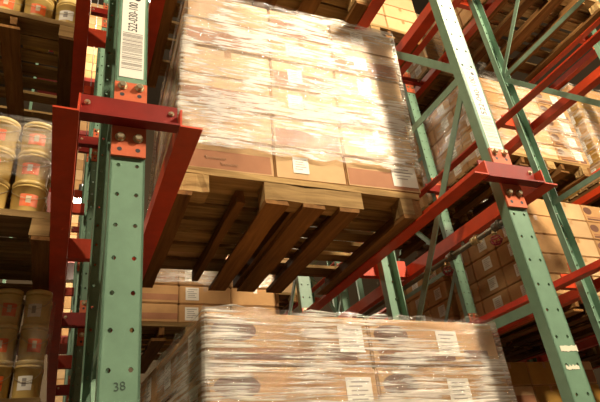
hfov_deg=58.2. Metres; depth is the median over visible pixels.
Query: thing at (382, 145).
film
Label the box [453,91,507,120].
carton
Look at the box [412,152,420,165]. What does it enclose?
carton
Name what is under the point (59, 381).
carton
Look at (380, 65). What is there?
carton
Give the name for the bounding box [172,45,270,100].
carton
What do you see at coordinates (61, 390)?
frame
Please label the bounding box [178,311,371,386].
carton
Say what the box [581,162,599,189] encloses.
carton
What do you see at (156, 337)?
wooden pallet
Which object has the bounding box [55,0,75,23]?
plastic tub
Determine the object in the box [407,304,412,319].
carton
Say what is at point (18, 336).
plastic tub
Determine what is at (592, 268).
rail
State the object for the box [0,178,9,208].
plastic tub
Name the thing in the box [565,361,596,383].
carton
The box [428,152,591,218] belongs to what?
wooden pallet
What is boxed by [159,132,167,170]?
carton
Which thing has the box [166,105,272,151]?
carton
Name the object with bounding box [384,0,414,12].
carton
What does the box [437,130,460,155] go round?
carton
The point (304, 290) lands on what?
frame
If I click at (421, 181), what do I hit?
carton
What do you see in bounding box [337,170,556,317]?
rail
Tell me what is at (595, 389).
carton
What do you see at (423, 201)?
carton
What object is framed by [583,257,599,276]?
carton
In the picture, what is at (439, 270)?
carton
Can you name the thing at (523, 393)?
carton
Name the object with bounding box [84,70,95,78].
carton
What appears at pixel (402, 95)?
carton
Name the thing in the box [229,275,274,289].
carton
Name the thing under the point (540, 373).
carton
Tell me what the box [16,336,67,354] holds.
wooden pallet
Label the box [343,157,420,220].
carton
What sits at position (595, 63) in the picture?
wall
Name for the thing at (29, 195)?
plastic tub
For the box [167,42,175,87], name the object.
carton
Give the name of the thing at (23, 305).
plastic tub
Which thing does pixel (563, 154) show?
carton
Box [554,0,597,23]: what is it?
carton
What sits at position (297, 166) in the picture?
carton
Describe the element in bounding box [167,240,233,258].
carton
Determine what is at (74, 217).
carton
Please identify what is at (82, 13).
rail
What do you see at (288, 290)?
carton
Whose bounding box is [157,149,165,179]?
carton
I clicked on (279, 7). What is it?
carton
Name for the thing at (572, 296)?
rail
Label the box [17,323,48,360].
plastic tub
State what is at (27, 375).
plastic tub
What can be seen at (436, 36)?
carton
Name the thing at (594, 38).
rail
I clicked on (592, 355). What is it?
wooden pallet
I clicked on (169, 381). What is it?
carton
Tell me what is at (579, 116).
carton
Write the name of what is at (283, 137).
carton
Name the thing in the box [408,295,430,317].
carton
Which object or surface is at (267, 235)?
wooden pallet
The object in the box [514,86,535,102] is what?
carton
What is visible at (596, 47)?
frame
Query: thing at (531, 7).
carton
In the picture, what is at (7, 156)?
plastic tub
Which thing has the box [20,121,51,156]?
plastic tub
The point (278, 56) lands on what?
carton
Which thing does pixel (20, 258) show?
wooden pallet
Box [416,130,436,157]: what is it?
carton
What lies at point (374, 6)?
rail
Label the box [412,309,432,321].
carton
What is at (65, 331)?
carton
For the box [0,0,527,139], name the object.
ceiling
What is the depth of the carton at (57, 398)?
10.91 m
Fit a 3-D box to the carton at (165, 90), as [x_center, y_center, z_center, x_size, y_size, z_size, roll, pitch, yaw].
[-0.649,-0.554,3.382,0.421,0.175,0.326,6,-31,-21]
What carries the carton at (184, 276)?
on the carton at (188, 295)
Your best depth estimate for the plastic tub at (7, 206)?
2.54 m
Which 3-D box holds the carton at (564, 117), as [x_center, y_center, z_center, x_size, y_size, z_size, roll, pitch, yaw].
[2.541,-0.821,5.628,0.406,0.173,0.333,6,-31,-22]
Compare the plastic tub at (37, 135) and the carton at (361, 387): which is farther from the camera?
the plastic tub at (37, 135)
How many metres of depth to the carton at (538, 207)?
4.65 m
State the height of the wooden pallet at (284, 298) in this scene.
0.138 m
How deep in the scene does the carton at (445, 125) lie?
5.50 m
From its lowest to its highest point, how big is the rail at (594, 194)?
0.068 m
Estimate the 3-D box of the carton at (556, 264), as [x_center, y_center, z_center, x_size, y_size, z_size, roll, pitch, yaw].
[1.980,0.585,4.508,0.408,0.173,0.331,6,-31,-22]
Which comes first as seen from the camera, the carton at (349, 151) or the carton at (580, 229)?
the carton at (349, 151)
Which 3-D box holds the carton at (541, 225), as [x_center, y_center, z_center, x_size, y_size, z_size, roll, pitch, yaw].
[1.943,0.275,4.678,0.408,0.173,0.331,6,-31,-22]
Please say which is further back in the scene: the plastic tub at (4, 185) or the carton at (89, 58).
the carton at (89, 58)
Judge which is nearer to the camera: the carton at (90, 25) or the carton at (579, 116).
the carton at (579, 116)
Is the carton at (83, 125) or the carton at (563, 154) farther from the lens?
the carton at (83, 125)
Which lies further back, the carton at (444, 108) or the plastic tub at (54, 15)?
the carton at (444, 108)
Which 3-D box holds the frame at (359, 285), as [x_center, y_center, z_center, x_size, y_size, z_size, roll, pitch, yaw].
[1.068,3.203,9.081,0.295,6.200,1.125,5,-31,-23]
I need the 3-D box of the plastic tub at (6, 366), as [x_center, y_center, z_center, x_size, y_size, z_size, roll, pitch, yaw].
[-1.347,0.799,2.384,0.124,0.166,0.124,8,-32,-24]
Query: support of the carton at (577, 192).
on the wooden pallet at (595, 203)
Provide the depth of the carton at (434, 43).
6.12 m
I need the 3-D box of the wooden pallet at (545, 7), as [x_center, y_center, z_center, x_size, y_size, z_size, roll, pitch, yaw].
[2.227,-1.689,5.399,1.201,0.138,1.027,6,-31,-22]
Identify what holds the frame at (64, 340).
on the floor
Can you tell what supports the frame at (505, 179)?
on the floor
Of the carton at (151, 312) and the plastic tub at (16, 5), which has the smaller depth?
the plastic tub at (16, 5)
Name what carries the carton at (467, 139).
on the carton at (474, 156)
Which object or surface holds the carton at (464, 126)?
on the carton at (467, 139)
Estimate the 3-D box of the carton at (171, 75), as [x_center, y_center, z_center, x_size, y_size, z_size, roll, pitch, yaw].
[-0.527,-0.560,3.024,0.421,0.175,0.326,6,-31,-21]
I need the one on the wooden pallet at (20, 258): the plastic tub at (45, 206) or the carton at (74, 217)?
the plastic tub at (45, 206)
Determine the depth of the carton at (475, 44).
5.57 m
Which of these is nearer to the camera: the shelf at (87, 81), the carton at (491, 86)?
the carton at (491, 86)
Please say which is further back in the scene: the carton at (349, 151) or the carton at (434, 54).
the carton at (434, 54)
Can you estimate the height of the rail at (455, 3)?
0.068 m
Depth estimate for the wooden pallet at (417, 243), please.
6.16 m
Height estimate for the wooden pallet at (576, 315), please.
0.138 m
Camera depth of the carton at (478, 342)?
2.01 m
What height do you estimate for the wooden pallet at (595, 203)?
0.138 m
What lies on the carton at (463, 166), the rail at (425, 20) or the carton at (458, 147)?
the carton at (458, 147)
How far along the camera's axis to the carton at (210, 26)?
2.61 m
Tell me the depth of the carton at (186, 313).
4.00 m
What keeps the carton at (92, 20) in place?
on the carton
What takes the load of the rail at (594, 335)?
attached to the frame at (596, 47)
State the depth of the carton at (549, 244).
4.51 m
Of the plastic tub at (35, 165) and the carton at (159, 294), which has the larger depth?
the carton at (159, 294)
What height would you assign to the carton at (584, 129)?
0.165 m
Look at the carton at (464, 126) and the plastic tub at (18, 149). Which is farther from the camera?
the carton at (464, 126)
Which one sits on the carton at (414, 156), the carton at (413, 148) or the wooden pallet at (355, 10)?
the carton at (413, 148)
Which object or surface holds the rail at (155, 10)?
attached to the frame at (124, 115)
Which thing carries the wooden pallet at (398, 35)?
on the rail at (455, 3)
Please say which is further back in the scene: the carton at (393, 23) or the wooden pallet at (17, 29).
the carton at (393, 23)
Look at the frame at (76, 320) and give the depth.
4.00 m
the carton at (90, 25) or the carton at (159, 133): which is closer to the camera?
the carton at (159, 133)
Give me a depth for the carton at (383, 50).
2.98 m
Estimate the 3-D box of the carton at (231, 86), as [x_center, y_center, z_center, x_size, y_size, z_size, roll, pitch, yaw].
[-0.391,-0.411,2.579,0.421,0.175,0.331,6,-31,-21]
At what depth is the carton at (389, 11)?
5.46 m
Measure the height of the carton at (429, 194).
0.173 m
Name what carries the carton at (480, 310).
on the wooden pallet at (576, 315)
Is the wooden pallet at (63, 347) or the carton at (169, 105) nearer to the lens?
the carton at (169, 105)
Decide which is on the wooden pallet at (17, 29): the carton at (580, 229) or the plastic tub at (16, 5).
the plastic tub at (16, 5)
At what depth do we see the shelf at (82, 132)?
14.02 m
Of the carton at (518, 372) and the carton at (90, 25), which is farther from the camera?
the carton at (90, 25)
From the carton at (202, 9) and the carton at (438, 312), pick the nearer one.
the carton at (202, 9)
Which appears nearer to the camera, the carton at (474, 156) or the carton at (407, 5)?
the carton at (474, 156)
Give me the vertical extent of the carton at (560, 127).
0.173 m
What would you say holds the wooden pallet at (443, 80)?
on the rail at (596, 23)
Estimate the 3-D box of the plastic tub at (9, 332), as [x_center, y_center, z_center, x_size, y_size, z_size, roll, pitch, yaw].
[-1.363,0.655,2.464,0.124,0.166,0.124,5,-31,-20]
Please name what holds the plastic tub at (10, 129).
on the plastic tub at (7, 156)
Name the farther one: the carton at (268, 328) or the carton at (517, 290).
the carton at (517, 290)
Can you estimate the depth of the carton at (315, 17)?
3.32 m
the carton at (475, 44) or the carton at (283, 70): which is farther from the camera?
the carton at (475, 44)
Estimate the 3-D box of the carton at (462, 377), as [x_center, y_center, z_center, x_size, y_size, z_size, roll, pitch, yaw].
[0.460,0.758,2.053,0.588,0.167,0.343,8,-32,-24]
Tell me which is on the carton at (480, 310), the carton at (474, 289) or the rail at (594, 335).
the carton at (474, 289)
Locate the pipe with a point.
(497, 225)
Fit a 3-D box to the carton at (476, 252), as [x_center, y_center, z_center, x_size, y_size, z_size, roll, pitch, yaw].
[1.817,0.436,4.943,0.408,0.173,0.331,6,-31,-22]
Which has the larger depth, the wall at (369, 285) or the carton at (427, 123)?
the wall at (369, 285)
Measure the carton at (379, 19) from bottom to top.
0.173 m
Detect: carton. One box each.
[55,396,62,401]
[56,379,63,384]
[57,369,64,378]
[61,328,68,335]
[64,296,71,308]
[70,223,77,234]
[71,215,78,223]
[74,180,81,189]
[75,170,83,180]
[76,160,84,169]
[77,153,85,160]
[80,122,88,130]
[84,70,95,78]
[85,62,95,71]
[86,54,96,63]
[87,46,96,55]
[89,17,101,25]
[89,24,101,29]
[91,3,102,8]
[140,366,157,401]
[142,285,178,304]
[142,303,177,321]
[151,156,158,197]
[154,133,162,171]
[154,269,177,285]
[156,131,160,151]
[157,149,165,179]
[157,344,180,401]
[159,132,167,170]
[161,81,166,105]
[162,91,171,140]
[164,66,172,106]
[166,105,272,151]
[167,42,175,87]
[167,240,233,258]
[168,72,270,137]
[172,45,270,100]
[173,16,268,82]
[176,0,268,48]
[177,269,228,287]
[178,286,230,305]
[178,304,229,322]
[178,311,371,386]
[179,367,377,401]
[189,138,273,207]
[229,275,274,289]
[230,288,278,307]
[230,306,279,314]
[243,0,296,13]
[256,148,346,208]
[267,10,329,47]
[268,34,332,71]
[269,60,336,98]
[269,87,338,126]
[270,117,342,155]
[283,282,296,292]
[295,2,346,24]
[327,24,394,59]
[330,47,398,84]
[333,72,404,110]
[335,99,408,137]
[339,127,414,165]
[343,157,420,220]
[365,319,499,368]
[371,14,386,26]
[374,367,511,401]
[377,7,383,15]
[382,4,416,23]
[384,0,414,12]
[385,16,411,31]
[400,87,433,111]
[406,279,422,301]
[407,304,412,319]
[408,47,449,74]
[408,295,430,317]
[409,139,416,152]
[410,63,451,90]
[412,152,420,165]
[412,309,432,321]
[413,116,433,145]
[415,165,422,178]
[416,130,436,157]
[418,179,424,189]
[419,193,454,209]
[420,143,440,172]
[421,36,442,50]
[422,157,443,183]
[424,27,439,39]
[426,281,455,307]
[427,180,476,201]
[427,265,451,290]
[430,97,452,127]
[430,298,459,321]
[434,110,453,141]
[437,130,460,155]
[438,7,459,36]
[440,15,482,48]
[441,139,463,167]
[442,316,461,322]
[448,77,502,108]
[448,158,486,185]
[448,249,472,275]
[451,264,477,293]
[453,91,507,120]
[455,282,482,311]
[458,106,507,136]
[459,301,485,321]
[460,0,509,25]
[461,120,516,150]
[467,136,525,166]
[468,234,496,262]
[473,249,502,280]
[477,268,508,299]
[482,288,511,313]
[494,215,556,247]
[497,234,564,266]
[501,362,531,385]
[503,253,569,286]
[508,274,569,300]
[509,386,536,401]
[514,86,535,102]
[520,99,540,115]
[525,113,546,130]
[525,362,556,385]
[526,199,549,216]
[529,6,555,15]
[530,143,558,159]
[532,385,561,401]
[534,130,552,145]
[535,92,560,105]
[537,103,571,122]
[546,120,577,136]
[548,131,583,151]
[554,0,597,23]
[554,146,589,179]
[555,85,599,99]
[561,189,580,201]
[561,202,584,221]
[561,220,592,239]
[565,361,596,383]
[566,238,599,257]
[567,101,599,115]
[569,109,599,127]
[575,121,599,140]
[575,384,599,401]
[579,205,599,223]
[580,134,599,153]
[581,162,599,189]
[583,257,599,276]
[585,147,599,168]
[586,222,599,240]
[594,240,599,258]
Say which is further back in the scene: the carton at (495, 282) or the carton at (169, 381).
the carton at (495, 282)
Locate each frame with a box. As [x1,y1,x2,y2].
[55,122,93,401]
[58,0,112,401]
[61,186,82,401]
[67,0,179,401]
[288,276,312,314]
[309,240,350,315]
[327,241,368,319]
[360,0,595,401]
[394,69,495,333]
[457,0,599,345]
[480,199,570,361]
[580,29,599,58]
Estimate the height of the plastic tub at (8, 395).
0.166 m
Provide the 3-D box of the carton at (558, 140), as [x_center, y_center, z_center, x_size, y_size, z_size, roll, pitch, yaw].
[2.572,-0.512,5.454,0.406,0.173,0.333,6,-31,-22]
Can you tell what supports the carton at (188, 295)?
on the carton at (186, 313)
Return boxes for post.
[2,63,38,282]
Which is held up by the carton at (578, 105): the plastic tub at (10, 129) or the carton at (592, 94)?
the carton at (592, 94)
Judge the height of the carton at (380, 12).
0.173 m
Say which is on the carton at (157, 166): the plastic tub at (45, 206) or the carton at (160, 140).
the carton at (160, 140)
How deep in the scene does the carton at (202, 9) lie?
2.72 m
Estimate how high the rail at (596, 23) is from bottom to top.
0.068 m
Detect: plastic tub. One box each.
[0,0,23,11]
[0,116,20,152]
[0,145,15,182]
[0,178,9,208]
[0,198,10,236]
[0,288,24,324]
[0,323,18,361]
[0,360,13,398]
[7,368,14,397]
[8,168,15,198]
[10,180,47,211]
[11,359,43,397]
[13,140,21,169]
[13,333,19,367]
[15,150,50,186]
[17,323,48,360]
[18,302,24,331]
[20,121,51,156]
[23,202,47,238]
[23,289,52,325]
[24,0,54,18]
[38,369,43,396]
[43,335,48,361]
[45,173,50,202]
[52,0,57,18]
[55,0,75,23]
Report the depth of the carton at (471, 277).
4.96 m
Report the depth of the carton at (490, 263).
4.77 m
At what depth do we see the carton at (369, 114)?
2.70 m
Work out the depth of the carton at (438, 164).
5.53 m
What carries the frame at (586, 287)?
on the floor
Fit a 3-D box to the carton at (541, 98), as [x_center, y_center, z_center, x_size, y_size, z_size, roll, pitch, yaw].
[2.522,-0.974,5.718,0.406,0.173,0.333,6,-31,-22]
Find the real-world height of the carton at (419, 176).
0.173 m
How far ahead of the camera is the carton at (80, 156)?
13.71 m
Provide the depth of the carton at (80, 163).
13.59 m
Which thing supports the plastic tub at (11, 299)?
on the plastic tub at (9, 332)
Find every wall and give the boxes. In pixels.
[0,86,426,401]
[439,22,599,388]
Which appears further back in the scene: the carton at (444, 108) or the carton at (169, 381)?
the carton at (444, 108)
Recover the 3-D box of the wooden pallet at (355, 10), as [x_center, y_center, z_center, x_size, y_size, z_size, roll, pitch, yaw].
[-0.314,-0.989,3.323,1.201,0.138,1.027,6,-31,-22]
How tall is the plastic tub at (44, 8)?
0.204 m
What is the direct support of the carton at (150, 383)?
on the carton
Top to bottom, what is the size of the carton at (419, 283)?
0.173 m
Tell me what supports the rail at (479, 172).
attached to the frame at (505, 179)
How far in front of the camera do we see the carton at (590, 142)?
5.69 m
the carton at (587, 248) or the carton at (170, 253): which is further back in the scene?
the carton at (587, 248)
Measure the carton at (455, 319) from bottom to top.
0.173 m
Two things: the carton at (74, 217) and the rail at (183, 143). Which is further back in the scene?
the carton at (74, 217)
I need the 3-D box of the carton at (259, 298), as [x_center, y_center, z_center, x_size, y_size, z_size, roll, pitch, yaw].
[-0.411,0.838,4.378,0.396,0.140,0.326,6,-31,-22]
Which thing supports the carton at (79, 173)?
on the carton
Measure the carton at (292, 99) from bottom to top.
0.175 m
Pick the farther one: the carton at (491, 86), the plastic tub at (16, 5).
the carton at (491, 86)
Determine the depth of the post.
13.80 m
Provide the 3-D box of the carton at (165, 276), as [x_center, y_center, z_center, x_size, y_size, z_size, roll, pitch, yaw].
[-1.155,0.629,4.152,0.366,0.140,0.326,6,-31,-22]
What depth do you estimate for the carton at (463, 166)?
5.23 m
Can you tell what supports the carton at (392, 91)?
on the carton at (369, 114)
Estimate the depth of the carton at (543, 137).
5.20 m
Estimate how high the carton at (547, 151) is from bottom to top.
0.173 m
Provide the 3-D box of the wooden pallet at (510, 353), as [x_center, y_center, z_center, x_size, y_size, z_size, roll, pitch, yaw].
[1.830,1.604,5.617,1.200,0.138,1.028,6,-31,-22]
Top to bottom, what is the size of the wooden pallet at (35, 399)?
0.138 m
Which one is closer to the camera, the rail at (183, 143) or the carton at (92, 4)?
the rail at (183, 143)
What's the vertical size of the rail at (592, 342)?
0.068 m
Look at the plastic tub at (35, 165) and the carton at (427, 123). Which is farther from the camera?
the carton at (427, 123)
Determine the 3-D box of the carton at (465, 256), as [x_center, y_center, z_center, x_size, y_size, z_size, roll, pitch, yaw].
[1.691,0.598,5.208,0.408,0.173,0.331,6,-31,-22]
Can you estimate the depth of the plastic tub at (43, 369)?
2.55 m
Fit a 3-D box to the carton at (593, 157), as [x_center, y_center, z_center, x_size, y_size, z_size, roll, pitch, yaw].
[3.297,-0.380,5.814,0.598,0.165,0.336,6,-31,-22]
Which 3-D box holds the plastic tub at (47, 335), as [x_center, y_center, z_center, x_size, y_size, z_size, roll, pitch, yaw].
[-1.294,0.729,2.611,0.124,0.166,0.124,12,-34,-30]
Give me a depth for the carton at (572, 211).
4.82 m
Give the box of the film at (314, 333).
[140,304,516,401]
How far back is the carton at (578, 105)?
5.94 m
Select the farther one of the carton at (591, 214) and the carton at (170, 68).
the carton at (591, 214)
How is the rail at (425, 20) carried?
attached to the frame at (505, 179)
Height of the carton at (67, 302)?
0.295 m
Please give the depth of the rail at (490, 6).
5.50 m
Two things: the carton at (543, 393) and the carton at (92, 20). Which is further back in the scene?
the carton at (92, 20)
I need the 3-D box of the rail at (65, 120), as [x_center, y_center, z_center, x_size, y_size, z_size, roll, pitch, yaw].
[-2.104,1.512,4.574,0.072,0.068,7.521,6,-31,-22]
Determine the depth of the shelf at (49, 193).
13.22 m
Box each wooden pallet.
[0,8,74,134]
[0,208,49,294]
[0,397,40,401]
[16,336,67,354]
[108,322,194,373]
[142,166,421,294]
[147,0,371,87]
[278,292,297,314]
[367,23,420,68]
[395,206,472,259]
[403,68,454,128]
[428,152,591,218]
[442,0,599,80]
[493,294,599,346]
[494,339,545,361]
[544,346,599,367]
[564,179,599,207]
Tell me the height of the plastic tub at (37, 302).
0.166 m
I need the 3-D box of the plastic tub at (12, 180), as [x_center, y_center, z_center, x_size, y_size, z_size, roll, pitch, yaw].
[-1.457,-0.075,2.598,0.152,0.164,0.152,14,-35,-33]
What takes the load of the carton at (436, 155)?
on the carton at (438, 164)
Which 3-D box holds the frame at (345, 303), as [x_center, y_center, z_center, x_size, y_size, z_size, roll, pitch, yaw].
[0.453,2.015,6.821,0.295,6.200,1.125,5,-31,-23]
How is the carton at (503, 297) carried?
on the wooden pallet at (576, 315)
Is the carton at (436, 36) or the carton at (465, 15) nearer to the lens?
the carton at (465, 15)
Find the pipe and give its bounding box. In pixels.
[357,219,503,317]
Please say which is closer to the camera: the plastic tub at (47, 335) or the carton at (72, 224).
the plastic tub at (47, 335)
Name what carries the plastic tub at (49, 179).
on the plastic tub at (45, 206)
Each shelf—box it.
[37,77,94,95]
[47,188,74,211]
[66,261,74,279]
[78,130,88,147]
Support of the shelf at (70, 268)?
attached to the post
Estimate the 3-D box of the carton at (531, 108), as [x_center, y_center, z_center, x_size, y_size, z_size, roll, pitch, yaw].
[2.163,-0.864,5.476,0.406,0.173,0.331,6,-31,-22]
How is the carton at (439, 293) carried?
on the carton at (438, 312)
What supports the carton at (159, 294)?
on the carton at (151, 312)
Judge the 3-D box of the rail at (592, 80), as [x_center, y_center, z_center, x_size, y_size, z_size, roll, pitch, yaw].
[0.909,0.692,6.505,0.072,0.068,7.521,6,-31,-22]
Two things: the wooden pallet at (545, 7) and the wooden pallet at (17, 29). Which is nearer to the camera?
the wooden pallet at (17, 29)
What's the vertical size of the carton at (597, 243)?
0.173 m
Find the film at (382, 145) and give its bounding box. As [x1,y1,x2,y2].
[147,0,419,251]
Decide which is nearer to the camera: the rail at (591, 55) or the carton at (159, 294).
the carton at (159, 294)
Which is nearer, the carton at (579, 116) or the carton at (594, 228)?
the carton at (594, 228)
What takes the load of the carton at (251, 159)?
on the wooden pallet at (267, 235)
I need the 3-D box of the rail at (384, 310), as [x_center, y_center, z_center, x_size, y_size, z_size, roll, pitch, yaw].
[1.985,0.814,6.942,0.072,0.068,7.521,7,-31,-22]
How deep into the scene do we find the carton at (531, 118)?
5.29 m
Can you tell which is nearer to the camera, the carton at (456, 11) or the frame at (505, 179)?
the frame at (505, 179)
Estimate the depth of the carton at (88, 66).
15.17 m
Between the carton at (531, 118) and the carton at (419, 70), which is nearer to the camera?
the carton at (531, 118)
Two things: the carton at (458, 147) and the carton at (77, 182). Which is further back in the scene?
the carton at (77, 182)
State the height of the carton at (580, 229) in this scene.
0.173 m
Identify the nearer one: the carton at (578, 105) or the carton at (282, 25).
the carton at (282, 25)
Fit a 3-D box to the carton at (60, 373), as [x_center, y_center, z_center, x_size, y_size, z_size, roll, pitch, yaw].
[-4.928,3.667,11.409,0.596,0.295,0.496,6,-31,-22]
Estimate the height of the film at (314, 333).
0.752 m
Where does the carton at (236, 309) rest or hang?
on the wooden pallet at (156, 337)
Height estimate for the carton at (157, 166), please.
0.175 m
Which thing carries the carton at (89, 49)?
on the carton at (89, 58)
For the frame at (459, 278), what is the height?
6.200 m
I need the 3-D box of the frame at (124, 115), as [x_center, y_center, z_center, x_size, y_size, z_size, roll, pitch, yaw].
[-0.779,-0.360,2.302,0.295,6.200,1.125,5,-31,-23]
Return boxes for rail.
[47,93,80,401]
[60,0,90,342]
[110,109,202,332]
[117,0,164,195]
[283,29,599,314]
[299,160,488,315]
[330,17,599,265]
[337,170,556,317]
[355,0,385,30]
[368,168,599,318]
[385,186,599,319]
[394,2,434,68]
[397,0,461,76]
[403,0,502,110]
[469,259,599,323]
[492,277,599,336]
[504,66,599,155]
[518,334,595,361]
[539,337,598,361]
[543,49,597,94]

